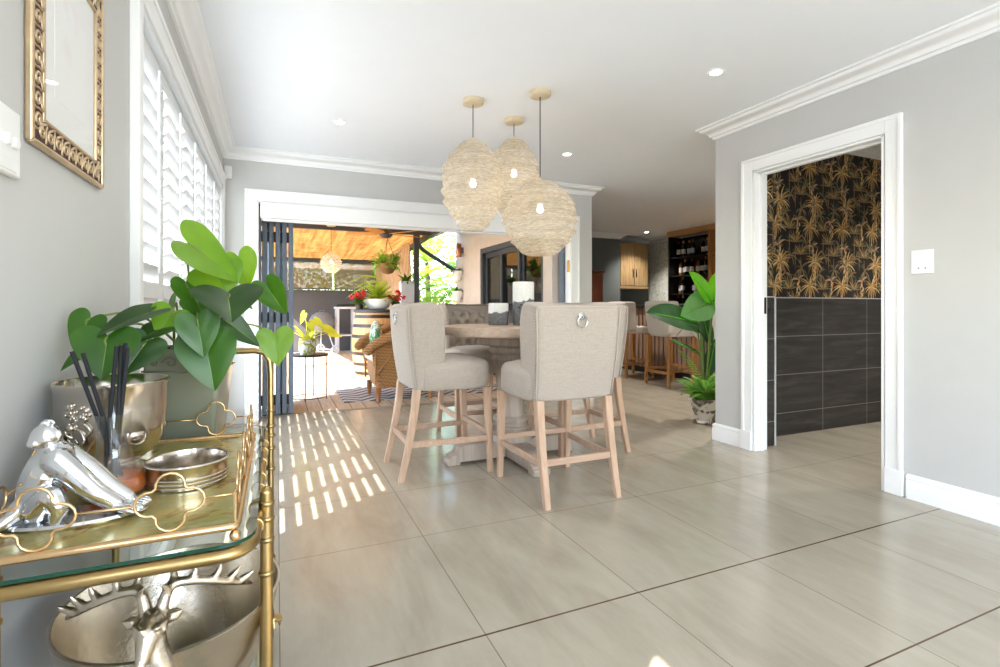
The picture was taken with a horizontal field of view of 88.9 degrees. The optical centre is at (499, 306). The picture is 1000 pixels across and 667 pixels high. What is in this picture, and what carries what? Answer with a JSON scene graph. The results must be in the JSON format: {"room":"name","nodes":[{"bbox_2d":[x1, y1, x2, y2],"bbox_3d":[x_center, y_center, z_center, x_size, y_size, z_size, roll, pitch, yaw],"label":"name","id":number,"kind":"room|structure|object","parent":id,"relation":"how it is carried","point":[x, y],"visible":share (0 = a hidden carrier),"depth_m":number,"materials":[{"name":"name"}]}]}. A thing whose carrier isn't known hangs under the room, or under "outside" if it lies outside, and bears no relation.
{"room":"dining room","nodes":[
{"label":"dining room","id":0,"kind":"room"},
{"bbox_2d":[0,0,222,666],"bbox_3d":[-1.020,-0.185,0.918,0.250,2.470,8.300,0,0,-24],"label":"wall","id":1,"kind":"structure","parent":0,"point":[64,239],"depth_m":1.06,"materials":[{"name":"grey paint"}]},
{"bbox_2d":[0,101,20,179],"bbox_3d":[-0.855,-0.292,0.876,0.020,0.120,0.126,0,0,-24],"label":"light switch","id":2,"kind":"object","parent":1,"relation":"attached to","point":[10,144],"visible":1,"depth_m":0.90,"materials":[{"name":"white plastic"}]},
{"bbox_2d":[24,0,103,188],"bbox_3d":[-0.987,-0.571,1.173,0.016,0.508,0.440,0,0,-24],"label":"mirror","id":3,"kind":"object","parent":1,"relation":"attached to","point":[64,39],"visible":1,"depth_m":1.15,"materials":[{"name":"gold glass"}]},
{"bbox_2d":[55,0,85,125],"bbox_3d":[-0.987,-0.571,1.173,0.002,0.248,0.190,0,0,-24],"label":"print","id":4,"kind":"object","parent":3,"relation":"attached to","point":[70,25],"depth_m":1.17},
{"bbox_2d":[129,0,225,373],"bbox_3d":[-1.916,-0.051,3.057,0.242,2.203,3.123,0,0,-24],"label":"window","id":5,"kind":"structure","parent":1,"relation":"in","point":[146,18],"depth_m":1.75,"materials":[{"name":"white paint"}]},
{"bbox_2d":[144,36,164,338],"bbox_3d":[-1.377,-0.040,1.984,0.097,1.976,0.476,0,0,-21],"label":"shutter panel","id":6,"kind":"object","parent":5,"relation":"attached to","point":[153,87],"visible":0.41,"depth_m":2.00,"materials":[{"name":"white paint"}]},
{"bbox_2d":[151,71,183,344],"bbox_3d":[-1.569,-0.040,2.424,0.097,1.976,0.476,0,0,-21],"label":"shutter panel","id":7,"kind":"object","parent":5,"relation":"attached to","point":[171,133],"visible":0.38,"depth_m":2.40,"materials":[{"name":"white paint"}]},
{"bbox_2d":[172,110,196,309],"bbox_3d":[-1.767,-0.040,2.862,0.110,1.976,0.476,0,0,-20],"label":"shutter panel","id":8,"kind":"object","parent":5,"relation":"attached to","point":[189,151],"visible":0.27,"depth_m":2.86,"materials":[{"name":"white paint"}]},
{"bbox_2d":[194,138,206,226],"bbox_3d":[-1.959,-0.040,3.302,0.110,1.976,0.476,0,0,-20],"label":"shutter panel","id":9,"kind":"object","parent":5,"relation":"attached to","point":[201,169],"visible":0.22,"depth_m":3.31,"materials":[{"name":"white paint"}]},
{"bbox_2d":[204,159,214,235],"bbox_3d":[-2.151,-0.040,3.742,0.110,1.976,0.476,0,0,-20],"label":"shutter panel","id":10,"kind":"object","parent":5,"relation":"attached to","point":[210,185],"visible":0.26,"depth_m":3.76,"materials":[{"name":"white paint"}]},
{"bbox_2d":[213,177,221,244],"bbox_3d":[-2.344,-0.040,4.181,0.110,1.976,0.476,0,0,-20],"label":"shutter panel","id":11,"kind":"object","parent":5,"relation":"attached to","point":[218,197],"visible":0.16,"depth_m":4.20,"materials":[{"name":"white paint"}]},
{"bbox_2d":[261,289,420,351],"bbox_3d":[-5.666,0.370,11.711,7.800,1.560,0.200,0,0,-24],"label":"wall","id":12,"kind":"structure","parent":0,"point":[311,301],"depth_m":12.24,"materials":[{"name":"paint"}]},
{"bbox_2d":[261,351,496,415],"bbox_3d":[-4.350,1.117,8.139,7.550,0.105,7.600,0,0,-24],"label":"deck","id":13,"kind":"object","parent":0,"point":[340,367],"depth_m":7.01,"materials":[{"name":"wood"}]},
{"bbox_2d":[293,352,327,401],"bbox_3d":[-2.200,0.802,5.892,0.410,0.525,0.410,0,0,-24],"label":"wire side table","id":14,"kind":"object","parent":13,"relation":"on","point":[317,354],"visible":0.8,"depth_m":5.87,"materials":[{"name":"grey paint"}]},
{"bbox_2d":[293,352,327,357],"bbox_3d":[-2.200,0.552,5.892,0.410,0.025,0.410,0,0,-24],"label":"tray","id":15,"kind":"object","parent":14,"relation":"on","point":[317,354],"depth_m":5.76,"materials":[{"name":"grey paint"}]},
{"bbox_2d":[294,310,341,354],"bbox_3d":[-2.185,0.293,5.903,0.540,0.514,0.478,0,0,5],"label":"leaf plant","id":16,"kind":"object","parent":14,"relation":"on","point":[307,345],"visible":0.97,"depth_m":5.87,"materials":[{"name":"plant"}]},
{"bbox_2d":[309,310,339,353],"bbox_3d":[-4.014,0.573,11.604,0.649,0.992,0.676,0,0,-24],"label":"grill","id":17,"kind":"object","parent":13,"relation":"on","point":[326,318],"visible":0.77,"depth_m":11.42,"materials":[{"name":"grey metal"}]},
{"bbox_2d":[309,322,334,332],"bbox_3d":[-4.036,0.465,11.551,0.560,0.240,0.560,0,0,-24],"label":"bowl","id":18,"kind":"object","parent":17,"relation":"on","point":[331,324],"depth_m":11.37,"materials":[{"name":"ceramic"}]},
{"bbox_2d":[334,304,355,353],"bbox_3d":[-3.599,0.500,11.851,0.460,1.130,0.460,0,0,-24],"label":"serving stand","id":19,"kind":"object","parent":13,"relation":"on","point":[337,307],"visible":0.71,"depth_m":11.70,"materials":[{"name":"grey paint"}]},
{"bbox_2d":[335,304,354,306],"bbox_3d":[-3.599,-0.035,11.851,0.400,0.060,0.340,0,0,-24],"label":"tray","id":20,"kind":"object","parent":19,"relation":"on","point":[336,305],"depth_m":11.70,"materials":[{"name":"black plastic"}]},
{"bbox_2d":[261,219,438,302],"bbox_3d":[-2.896,-0.231,8.557,3.450,2.592,7.200,0,0,-24],"label":"roof","id":21,"kind":"structure","parent":13,"relation":"on","point":[311,242],"depth_m":9.68,"materials":[{"name":"fabric"}]},
{"bbox_2d":[261,260,287,288],"bbox_3d":[-5.406,-0.777,11.552,1.130,0.734,0.090,0,0,-24],"label":"blind","id":22,"kind":"object","parent":21,"relation":"hanging from","point":[261,260],"visible":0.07,"depth_m":11.66,"materials":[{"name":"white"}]},
{"bbox_2d":[293,261,331,289],"bbox_3d":[-4.425,-0.777,11.980,0.930,0.734,0.090,0,0,-24],"label":"blind","id":23,"kind":"object","parent":21,"relation":"hanging from","point":[308,275],"visible":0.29,"depth_m":11.97,"materials":[{"name":"brown"}]},
{"bbox_2d":[319,225,341,272],"bbox_3d":[-2.725,-0.941,8.218,0.346,0.781,0.349,0,0,-24],"label":"pendant lamp","id":24,"kind":"object","parent":21,"relation":"hanging from","point":[327,264],"visible":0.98,"depth_m":8.15,"materials":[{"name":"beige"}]},
{"bbox_2d":[334,262,373,289],"bbox_3d":[-3.532,-0.777,12.371,0.940,0.734,0.090,0,0,-24],"label":"blind","id":25,"kind":"object","parent":21,"relation":"hanging from","point":[347,272],"visible":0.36,"depth_m":12.35,"materials":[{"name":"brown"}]},
{"bbox_2d":[346,228,419,239],"bbox_3d":[-1.691,-1.201,7.541,1.096,0.380,1.047,0,0,-24],"label":"ceiling fan","id":26,"kind":"object","parent":21,"relation":"hanging from","point":[382,234],"visible":0.69,"depth_m":7.44,"materials":[{"name":"grey paint"}]},
{"bbox_2d":[369,238,402,273],"bbox_3d":[-1.890,-0.888,8.591,0.604,0.684,0.617,0,0,-4],"label":"hanging basket","id":27,"kind":"object","parent":21,"relation":"hanging from","point":[386,266],"visible":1,"depth_m":8.52,"materials":[{"name":"brown plant"}]},
{"bbox_2d":[378,263,396,273],"bbox_3d":[-1.895,-0.640,8.601,0.320,0.180,0.320,0,0,-24],"label":"basket","id":28,"kind":"object","parent":27,"relation":"on","point":[385,268],"depth_m":8.50,"materials":[{"name":"wicker"}]},
{"bbox_2d":[375,243,412,308],"bbox_3d":[-2.249,-0.102,10.670,0.052,2.104,3.755,0,0,-24],"label":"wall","id":29,"kind":"structure","parent":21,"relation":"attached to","point":[405,268],"depth_m":10.03,"materials":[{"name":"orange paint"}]},
{"bbox_2d":[392,273,414,302],"bbox_3d":[-1.647,-0.339,8.945,0.528,0.537,0.413,0,0,-24],"label":"planter box","id":30,"kind":"object","parent":21,"relation":"attached to","point":[406,287],"visible":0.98,"depth_m":8.87,"materials":[{"name":"ceramic"}]},
{"bbox_2d":[419,235,454,270],"bbox_3d":[-1.153,-1.030,9.257,0.822,0.781,0.132,0,0,-31],"label":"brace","id":31,"kind":"object","parent":21,"relation":"attached to","point":[421,248],"visible":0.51,"depth_m":9.24,"materials":[{"name":"grey paint"}]},
{"bbox_2d":[352,309,389,377],"bbox_3d":[-1.944,0.550,7.990,0.733,1.030,0.733,0,0,-24],"label":"wine barrel","id":32,"kind":"object","parent":13,"relation":"on","point":[364,318],"visible":0.43,"depth_m":7.70,"materials":[{"name":"brown wood"}]},
{"bbox_2d":[349,289,365,308],"bbox_3d":[-2.161,-0.118,7.755,0.288,0.307,0.346,0,0,-24],"label":"flower pot","id":33,"kind":"object","parent":32,"relation":"on","point":[359,305],"visible":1,"depth_m":7.73,"materials":[{"name":"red plant"}]},
{"bbox_2d":[359,280,396,308],"bbox_3d":[-1.930,-0.205,8.010,0.778,0.479,0.748,0,0,-44],"label":"flower planter","id":34,"kind":"object","parent":32,"relation":"on","point":[376,301],"visible":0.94,"depth_m":7.85,"materials":[{"name":"white ceramic"}]},
{"bbox_2d":[365,299,390,308],"bbox_3d":[-1.909,-0.045,7.984,0.410,0.160,0.410,0,0,-24],"label":"bowl","id":35,"kind":"object","parent":34,"relation":"on","point":[370,303],"depth_m":7.83,"materials":[{"name":"white ceramic"}]},
{"bbox_2d":[388,290,405,304],"bbox_3d":[-1.660,-0.119,8.075,0.285,0.308,0.310,0,0,42],"label":"flower pot","id":36,"kind":"object","parent":32,"relation":"on","point":[397,298],"visible":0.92,"depth_m":8.02,"materials":[{"name":"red plant"}]},
{"bbox_2d":[348,266,455,307],"bbox_3d":[-2.217,0.032,11.819,2.380,2.294,2.426,0,0,-34],"label":"palm","id":37,"kind":"object","parent":13,"relation":"on","point":[422,271],"visible":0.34,"depth_m":11.70,"materials":[{"name":"plant"}]},
{"bbox_2d":[330,380,496,402],"bbox_3d":[-1.130,1.061,6.840,2.050,0.008,1.700,0,0,-24],"label":"rug","id":38,"kind":"object","parent":13,"relation":"on","point":[352,391],"visible":0.47,"depth_m":6.38,"materials":[{"name":"fabric"}]},
{"bbox_2d":[354,321,432,402],"bbox_3d":[-1.210,0.505,6.041,0.907,1.105,0.922,0,0,-24],"label":"wicker armchair","id":39,"kind":"object","parent":38,"relation":"on","point":[378,353],"visible":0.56,"depth_m":5.65,"materials":[{"name":"wicker"}]},
{"bbox_2d":[369,320,381,341],"bbox_3d":[-1.478,0.350,6.077,0.150,0.381,0.398,0,0,-10],"label":"cushion","id":40,"kind":"object","parent":39,"relation":"on","point":[375,330],"visible":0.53,"depth_m":5.94,"materials":[{"name":"green fabric"}]},
{"bbox_2d":[223,158,591,423],"bbox_3d":[-0.735,-0.185,5.436,3.892,2.470,0.250,0,0,-24],"label":"wall","id":41,"kind":"structure","parent":0,"point":[245,174],"depth_m":4.85,"materials":[{"name":"grey paint"}]},
{"bbox_2d":[224,165,231,178],"bbox_3d":[-2.416,-1.200,4.535,0.060,0.110,0.053,0,0,-24],"label":"sensor","id":42,"kind":"object","parent":41,"relation":"attached to","point":[227,169],"visible":0.93,"depth_m":4.52,"materials":[{"name":"white plastic"}]},
{"bbox_2d":[244,188,579,423],"bbox_3d":[-0.841,0.039,5.679,3.542,2.222,0.893,0,0,-23],"label":"door frame","id":43,"kind":"structure","parent":41,"relation":"in","point":[290,225],"depth_m":4.94,"materials":[{"name":"white paint"}]},
{"bbox_2d":[261,220,268,415],"bbox_3d":[-2.373,0.100,5.155,0.059,1.899,0.673,0,0,-22],"label":"door leaf","id":44,"kind":"structure","parent":43,"relation":"attached to","point":[265,226],"depth_m":4.86,"materials":[{"name":"grey metal"}]},
{"bbox_2d":[267,222,273,368],"bbox_3d":[-2.343,0.100,5.200,0.059,1.899,0.673,0,0,-25],"label":"door leaf","id":45,"kind":"structure","parent":43,"relation":"attached to","point":[270,235],"depth_m":4.91,"materials":[{"name":"grey metal"}]},
{"bbox_2d":[274,222,280,414],"bbox_3d":[-2.268,0.100,5.200,0.059,1.899,0.673,0,0,-23],"label":"door leaf","id":46,"kind":"structure","parent":43,"relation":"attached to","point":[277,232],"depth_m":4.90,"materials":[{"name":"grey metal"}]},
{"bbox_2d":[280,222,286,413],"bbox_3d":[-2.238,0.100,5.246,0.059,1.899,0.673,0,0,-25],"label":"door leaf","id":47,"kind":"structure","parent":43,"relation":"attached to","point":[283,235],"depth_m":4.96,"materials":[{"name":"grey metal"}]},
{"bbox_2d":[260,202,568,239],"bbox_3d":[-0.700,-0.874,5.331,3.270,0.163,0.140,0,0,-24],"label":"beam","id":48,"kind":"structure","parent":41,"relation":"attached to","point":[271,212],"depth_m":5.00,"materials":[{"name":"white paint"}]},
{"bbox_2d":[456,233,558,375],"bbox_3d":[0.089,-0.350,7.908,0.400,3.000,3.620,0,0,-24],"label":"wall","id":49,"kind":"structure","parent":0,"point":[469,261],"depth_m":8.47,"materials":[{"name":"paint"}]},
{"bbox_2d":[450,268,462,281],"bbox_3d":[-0.789,-0.587,9.109,0.365,0.274,0.359,0,0,37],"label":"wall planter","id":50,"kind":"object","parent":49,"relation":"attached to","point":[457,274],"visible":0.99,"depth_m":9.06,"materials":[{"name":"white ceramic"}]},
{"bbox_2d":[451,287,462,301],"bbox_3d":[-0.754,-0.232,9.125,0.355,0.284,0.292,0,0,-39],"label":"wall planter","id":51,"kind":"object","parent":49,"relation":"attached to","point":[457,294],"visible":0.96,"depth_m":9.06,"materials":[{"name":"white ceramic"}]},
{"bbox_2d":[456,243,463,256],"bbox_3d":[-0.721,-1.010,9.093,0.135,0.240,0.100,0,0,-24],"label":"wall lamp","id":52,"kind":"object","parent":49,"relation":"attached to","point":[459,250],"visible":1,"depth_m":9.05,"materials":[{"name":"orange metal"}]},
{"bbox_2d":[481,237,542,374],"bbox_3d":[0.170,0.050,7.398,0.120,2.000,2.160,0,0,-24],"label":"door","id":53,"kind":"structure","parent":49,"relation":"in","point":[503,264],"depth_m":7.48,"materials":[{"name":"grey paint"}]},
{"bbox_2d":[198,0,999,237],"bbox_3d":[1.868,-1.495,4.037,8.042,0.150,11.700,0,0,-24],"label":"ceiling","id":54,"kind":"structure","parent":0,"point":[630,85],"depth_m":3.09,"materials":[{"name":"white paint"}]},
{"bbox_2d":[441,96,506,231],"bbox_3d":[-0.183,-0.973,3.502,0.450,0.895,0.446,0,0,-13],"label":"pendant lamp","id":55,"kind":"object","parent":54,"relation":"hanging from","point":[465,149],"visible":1,"depth_m":3.39,"materials":[{"name":"beige wicker"}]},
{"bbox_2d":[488,115,539,220],"bbox_3d":[0.111,-1.035,3.853,0.400,0.770,0.399,0,0,-18],"label":"pendant lamp","id":56,"kind":"object","parent":54,"relation":"hanging from","point":[514,164],"visible":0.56,"depth_m":3.73,"materials":[{"name":"beige wicker"}]},
{"bbox_2d":[501,87,577,256],"bbox_3d":[0.259,-0.881,3.367,0.501,1.078,0.498,0,0,2],"label":"pendant lamp","id":57,"kind":"object","parent":54,"relation":"hanging from","point":[554,205],"visible":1,"depth_m":3.23,"materials":[{"name":"beige wicker"}]},
{"bbox_2d":[165,0,999,243],"bbox_3d":[1.899,-1.373,4.028,7.592,0.095,11.260,0,0,-24],"label":"crown molding","id":58,"kind":"structure","parent":54,"relation":"attached to","point":[985,22],"depth_m":3.21,"materials":[{"name":"white paint"}]},
{"bbox_2d":[707,68,724,75],"bbox_3d":[1.305,-1.417,3.081,0.098,0.005,0.098,0,0,-24],"label":"recessed light","id":59,"kind":"object","parent":54,"relation":"in","point":[715,72],"visible":1,"depth_m":3.08,"materials":[{"name":"white paint"}]},
{"bbox_2d":[226,368,999,666],"bbox_3d":[1.845,1.110,4.027,7.992,0.120,11.700,0,0,-24],"label":"floor","id":60,"kind":"structure","parent":0,"point":[793,552],"depth_m":2.14,"materials":[{"name":"tile"}]},
{"bbox_2d":[0,348,281,666],"bbox_3d":[-0.748,0.589,1.156,0.475,0.922,0.904,0,0,-24],"label":"trolley","id":61,"kind":"object","parent":60,"relation":"on","point":[67,573],"visible":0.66,"depth_m":0.81,"materials":[{"name":"gold metal"}]},
{"bbox_2d":[0,401,255,566],"bbox_3d":[-0.710,0.316,1.052,0.352,0.123,0.665,0,0,-24],"label":"tray","id":62,"kind":"object","parent":61,"relation":"on","point":[218,507],"visible":0.62,"depth_m":0.82,"materials":[{"name":"metal"}]},
{"bbox_2d":[0,419,151,532],"bbox_3d":[-0.703,0.270,0.850,0.204,0.176,0.095,0,0,-24],"label":"figurine","id":63,"kind":"object","parent":62,"relation":"on","point":[57,465],"visible":0.94,"depth_m":0.82,"materials":[{"name":"metal"}]},
{"bbox_2d":[69,343,146,503],"bbox_3d":[-0.724,0.211,0.956,0.107,0.284,0.107,0,0,12],"label":"reed diffuser","id":64,"kind":"object","parent":62,"relation":"on","point":[134,478],"visible":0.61,"depth_m":0.95,"materials":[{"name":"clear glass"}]},
{"bbox_2d":[77,412,146,503],"bbox_3d":[-0.724,0.276,0.956,0.107,0.154,0.107,0,0,-24],"label":"bottle","id":65,"kind":"object","parent":64,"relation":"attached to","point":[134,478],"depth_m":0.95,"materials":[{"name":"clear glass"}]},
{"bbox_2d":[49,373,170,470],"bbox_3d":[-0.830,0.254,1.094,0.207,0.198,0.207,0,0,-24],"label":"plant pot","id":66,"kind":"object","parent":62,"relation":"on","point":[146,395],"visible":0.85,"depth_m":1.04,"materials":[{"name":"silver metal"}]},
{"bbox_2d":[143,447,229,492],"bbox_3d":[-0.635,0.330,1.038,0.156,0.047,0.156,0,0,-24],"label":"bowl","id":67,"kind":"object","parent":62,"relation":"on","point":[208,466],"visible":0.97,"depth_m":1.01,"materials":[{"name":"silver metal"}]},
{"bbox_2d":[0,426,265,585],"bbox_3d":[-0.748,0.380,1.156,0.380,0.006,0.886,0,0,-24],"label":"shelf","id":68,"kind":"object","parent":61,"relation":"attached to","point":[78,569],"depth_m":0.78,"materials":[{"name":"clear glass"}]},
{"bbox_2d":[46,548,280,666],"bbox_3d":[-0.651,0.616,1.025,0.410,0.359,0.403,0,0,27],"label":"bowl","id":69,"kind":"object","parent":61,"relation":"on","point":[207,616],"visible":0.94,"depth_m":0.99,"materials":[{"name":"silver metal"}]},
{"bbox_2d":[60,220,293,439],"bbox_3d":[-0.778,0.075,1.328,0.438,0.604,0.474,0,0,-17],"label":"potted plant","id":70,"kind":"object","parent":61,"relation":"on","point":[199,362],"visible":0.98,"depth_m":1.29,"materials":[{"name":"green plant"}]},
{"bbox_2d":[250,647,259,666],"bbox_3d":[-0.748,0.800,1.156,0.380,0.006,0.886,0,0,-24],"label":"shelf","id":71,"kind":"object","parent":61,"relation":"attached to","point":[256,663],"depth_m":1.15,"materials":[{"name":"glass"}]},
{"bbox_2d":[383,302,492,483],"bbox_3d":[-0.420,0.511,3.372,0.607,1.078,0.539,0,0,-24],"label":"counter chair","id":72,"kind":"object","parent":60,"relation":"on","point":[422,363],"visible":1,"depth_m":3.14,"materials":[{"name":"fabric"}]},
{"bbox_2d":[436,304,496,436],"bbox_3d":[-0.206,0.511,4.165,0.539,1.078,0.607,0,0,-24],"label":"counter chair","id":73,"kind":"object","parent":60,"relation":"on","point":[453,314],"visible":0.27,"depth_m":4.27,"materials":[{"name":"fabric"}]},
{"bbox_2d":[443,323,571,477],"bbox_3d":[0.073,0.589,3.590,0.950,0.919,0.950,0,0,-24],"label":"pedestal table","id":74,"kind":"object","parent":60,"relation":"on","point":[503,341],"visible":0.51,"depth_m":3.44,"materials":[{"name":"brown wood"}]},
{"bbox_2d":[488,303,507,324],"bbox_3d":[-0.011,0.047,3.675,0.144,0.166,0.144,0,0,-24],"label":"pillar candle","id":75,"kind":"object","parent":74,"relation":"on","point":[497,312],"visible":0.88,"depth_m":3.61,"materials":[{"name":"wax"}]},
{"bbox_2d":[513,281,533,324],"bbox_3d":[0.169,-0.029,3.676,0.154,0.318,0.159,0,0,-24],"label":"pillar candle","id":76,"kind":"object","parent":74,"relation":"on","point":[523,292],"visible":0.56,"depth_m":3.61,"materials":[{"name":"wax"}]},
{"bbox_2d":[497,302,621,510],"bbox_3d":[0.333,0.511,2.999,0.539,1.078,0.607,0,0,-24],"label":"counter chair","id":77,"kind":"object","parent":60,"relation":"on","point":[568,350],"visible":1,"depth_m":2.79,"materials":[{"name":"fabric"}]},
{"bbox_2d":[527,303,630,457],"bbox_3d":[0.576,0.511,3.783,0.607,1.078,0.539,0,0,-24],"label":"counter chair","id":78,"kind":"object","parent":60,"relation":"on","point":[620,421],"visible":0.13,"depth_m":3.64,"materials":[{"name":"fabric"}]},
{"bbox_2d":[592,270,604,301],"bbox_3d":[1.368,0.200,9.227,0.900,1.700,0.578,0,0,-24],"label":"tall cabinet","id":79,"kind":"object","parent":60,"relation":"on","point":[597,276],"visible":0.09,"depth_m":9.10,"materials":[{"name":"red wood"}]},
{"bbox_2d":[608,302,653,378],"bbox_3d":[1.959,0.484,7.765,0.552,1.132,0.501,0,0,-24],"label":"bar stool","id":80,"kind":"object","parent":60,"relation":"on","point":[632,328],"visible":0.38,"depth_m":7.54,"materials":[{"name":"beige fabric"}]},
{"bbox_2d":[622,305,714,380],"bbox_3d":[2.915,0.507,7.386,0.700,1.085,3.900,0,0,-24],"label":"kitchen island","id":81,"kind":"object","parent":60,"relation":"on","point":[659,343],"depth_m":7.83,"materials":[{"name":"brown wood"}]},
{"bbox_2d":[636,305,683,307],"bbox_3d":[2.915,-0.013,7.386,0.700,0.045,3.900,0,0,-24],"label":"countertop","id":82,"kind":"structure","parent":81,"relation":"on","point":[637,306],"depth_m":8.06,"materials":[{"name":"stone"}]},
{"bbox_2d":[644,301,697,387],"bbox_3d":[2.295,0.484,6.897,0.552,1.132,0.501,0,0,-24],"label":"bar stool","id":83,"kind":"object","parent":60,"relation":"on","point":[656,327],"visible":0.73,"depth_m":6.79,"materials":[{"name":"beige fabric"}]},
{"bbox_2d":[646,272,714,424],"bbox_3d":[1.726,0.360,4.473,0.537,1.380,1.199,0,0,33],"label":"leaf plant","id":84,"kind":"object","parent":60,"relation":"on","point":[699,306],"visible":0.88,"depth_m":4.55,"materials":[{"name":"plant"}]},
{"bbox_2d":[667,223,714,303],"bbox_3d":[3.958,-0.184,8.333,0.360,2.468,3.102,0,0,-24],"label":"shelf","id":85,"kind":"object","parent":60,"relation":"on","point":[674,277],"visible":0.17,"depth_m":9.56,"materials":[{"name":"brown wood"}]},
{"bbox_2d":[681,241,685,256],"bbox_3d":[3.429,-1.084,9.534,0.075,0.308,0.074,0,0,-24],"label":"wine bottle","id":86,"kind":"object","parent":85,"relation":"on","point":[683,250],"visible":0.84,"depth_m":9.51,"materials":[{"name":"black glass"}]},
{"bbox_2d":[685,258,688,274],"bbox_3d":[3.454,-0.744,9.423,0.075,0.308,0.074,0,0,-24],"label":"wine bottle","id":87,"kind":"object","parent":85,"relation":"on","point":[686,263],"visible":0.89,"depth_m":9.39,"materials":[{"name":"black glass"}]},
{"bbox_2d":[703,256,707,272],"bbox_3d":[3.635,-0.744,9.013,0.075,0.308,0.074,0,0,-24],"label":"wine bottle","id":88,"kind":"object","parent":85,"relation":"on","point":[705,264],"visible":0.88,"depth_m":8.98,"materials":[{"name":"black glass"}]},
{"bbox_2d":[690,314,714,383],"bbox_3d":[2.620,0.484,6.079,0.552,1.132,0.501,0,0,-24],"label":"bar stool","id":89,"kind":"object","parent":60,"relation":"on","point":[694,341],"visible":0.02,"depth_m":6.17,"materials":[{"name":"wood"}]},
{"bbox_2d":[592,237,647,304],"bbox_3d":[1.461,-0.185,9.889,3.700,2.470,0.550,0,0,-24],"label":"wall","id":90,"kind":"structure","parent":0,"point":[605,251],"depth_m":9.90,"materials":[{"name":"grey paint"}]},
{"bbox_2d":[620,242,648,289],"bbox_3d":[2.604,-0.815,10.268,0.720,0.910,0.371,0,0,-24],"label":"upper cabinet","id":91,"kind":"object","parent":90,"relation":"attached to","point":[633,256],"visible":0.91,"depth_m":10.12,"materials":[{"name":"brown wood"}]},
{"bbox_2d":[715,32,999,497],"bbox_3d":[2.947,-0.185,1.354,0.115,2.470,5.920,0,0,-24],"label":"wall","id":92,"kind":"structure","parent":0,"point":[949,101],"depth_m":2.68,"materials":[{"name":"grey paint"}]},
{"bbox_2d":[740,112,903,496],"bbox_3d":[2.071,-0.015,3.337,0.150,2.130,1.075,0,0,-24],"label":"door frame","id":93,"kind":"structure","parent":92,"relation":"in","point":[753,431],"depth_m":3.00,"materials":[{"name":"white paint"}]},
{"bbox_2d":[911,249,933,273],"bbox_3d":[2.270,-0.243,2.742,0.012,0.128,0.104,0,0,-24],"label":"light switch","id":94,"kind":"object","parent":92,"relation":"attached to","point":[922,261],"visible":1,"depth_m":2.74,"materials":[{"name":"white plastic"}]},
{"bbox_2d":[906,474,999,525],"bbox_3d":[3.115,0.984,0.803,0.018,0.132,4.375,0,0,-24],"label":"baseboard","id":95,"kind":"structure","parent":92,"relation":"attached to","point":[965,502],"depth_m":2.60,"materials":[{"name":"white paint"}]},
{"bbox_3d":[3.705,-0.185,4.755,4.000,2.470,0.295,0,0,-24],"label":"wall","id":96,"kind":"structure","parent":0,"visible":0},
{"bbox_2d":[712,423,739,446],"bbox_3d":[3.563,0.984,4.727,3.983,0.132,0.268,0,0,-24],"label":"baseboard","id":97,"kind":"structure","parent":96,"relation":"attached to","point":[722,433],"depth_m":3.92,"materials":[{"name":"white paint"}]},
{"bbox_2d":[767,174,773,295],"bbox_3d":[2.007,-0.718,3.850,0.162,1.274,0.002,0,0,-24],"label":"pier","id":98,"kind":"object","parent":96,"relation":"attached to","point":[770,212],"visible":0.28,"depth_m":3.87,"materials":[{"name":"black paper"}]},
{"bbox_2d":[767,296,880,445],"bbox_3d":[3.229,0.484,4.474,2.899,1.131,0.199,0,0,-24],"label":"tiles","id":99,"kind":"structure","parent":96,"relation":"attached to","point":[824,354],"depth_m":4.36,"materials":[{"name":"tile"}]},
{"bbox_2d":[773,154,880,297],"bbox_3d":[3.264,-0.718,4.596,2.737,1.274,0.002,0,0,-24],"label":"wall","id":100,"kind":"structure","parent":96,"relation":"attached to","point":[827,214],"depth_m":4.41,"materials":[{"name":"black paper"}]},
{"bbox_2d":[847,147,880,159],"bbox_3d":[3.239,-1.387,4.449,2.900,0.066,0.254,0,0,-24],"label":"ceiling","id":101,"kind":"structure","parent":100,"relation":"attached to","point":[873,153],"depth_m":4.58,"materials":[{"name":"white paint"}]},
{"bbox_3d":[-8.013,1.263,18.325,120.000,0.175,120.000,0,0,-24],"label":"ground","id":102,"kind":"structure","parent":0,"visible":0},
{"bbox_2d":[333,241,445,294],"bbox_3d":[-3.418,-0.976,15.947,3.610,4.302,3.601,0,0,-24],"label":"bush","id":103,"kind":"object","parent":102,"relation":"on","point":[427,241],"visible":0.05,"depth_m":15.95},
{"bbox_2d":[410,233,455,295],"bbox_3d":[-1.948,-0.485,12.881,2.225,3.325,3.412,0,0,-24],"label":"palm","id":104,"kind":"object","parent":102,"relation":"on","point":[435,249],"visible":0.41,"depth_m":12.79,"materials":[{"name":"plant"}]},
{"bbox_2d":[419,291,454,304],"bbox_3d":[-1.413,0.417,10.587,1.715,1.530,2.265,0,0,-24],"label":"palm","id":105,"kind":"object","parent":102,"relation":"on","point":[427,298],"visible":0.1,"depth_m":10.83,"materials":[{"name":"plant"}]},
{"bbox_2d":[419,261,455,303],"bbox_3d":[-0.884,0.043,11.657,2.236,2.271,1.850,0,0,3],"label":"palm","id":106,"kind":"object","parent":102,"relation":"on","point":[450,289],"visible":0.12,"depth_m":11.47,"materials":[{"name":"plant"}]},
{"bbox_2d":[419,233,455,303],"bbox_3d":[-0.820,-0.594,14.343,3.027,3.538,3.106,0,0,-24],"label":"bush","id":107,"kind":"object","parent":102,"relation":"on","point":[447,252],"visible":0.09,"depth_m":14.23,"materials":[{"name":"plant"}]},
{"bbox_3d":[4.262,-0.185,8.287,0.150,2.470,5.730,0,0,-24],"label":"wall","id":108,"kind":"structure","parent":0,"visible":0},
{"bbox_2d":[648,241,667,300],"bbox_3d":[3.308,-0.138,10.271,0.008,2.376,0.950,0,0,-24],"label":"wall","id":109,"kind":"structure","parent":108,"relation":"attached to","point":[658,251],"depth_m":10.42,"materials":[{"name":"paper"}]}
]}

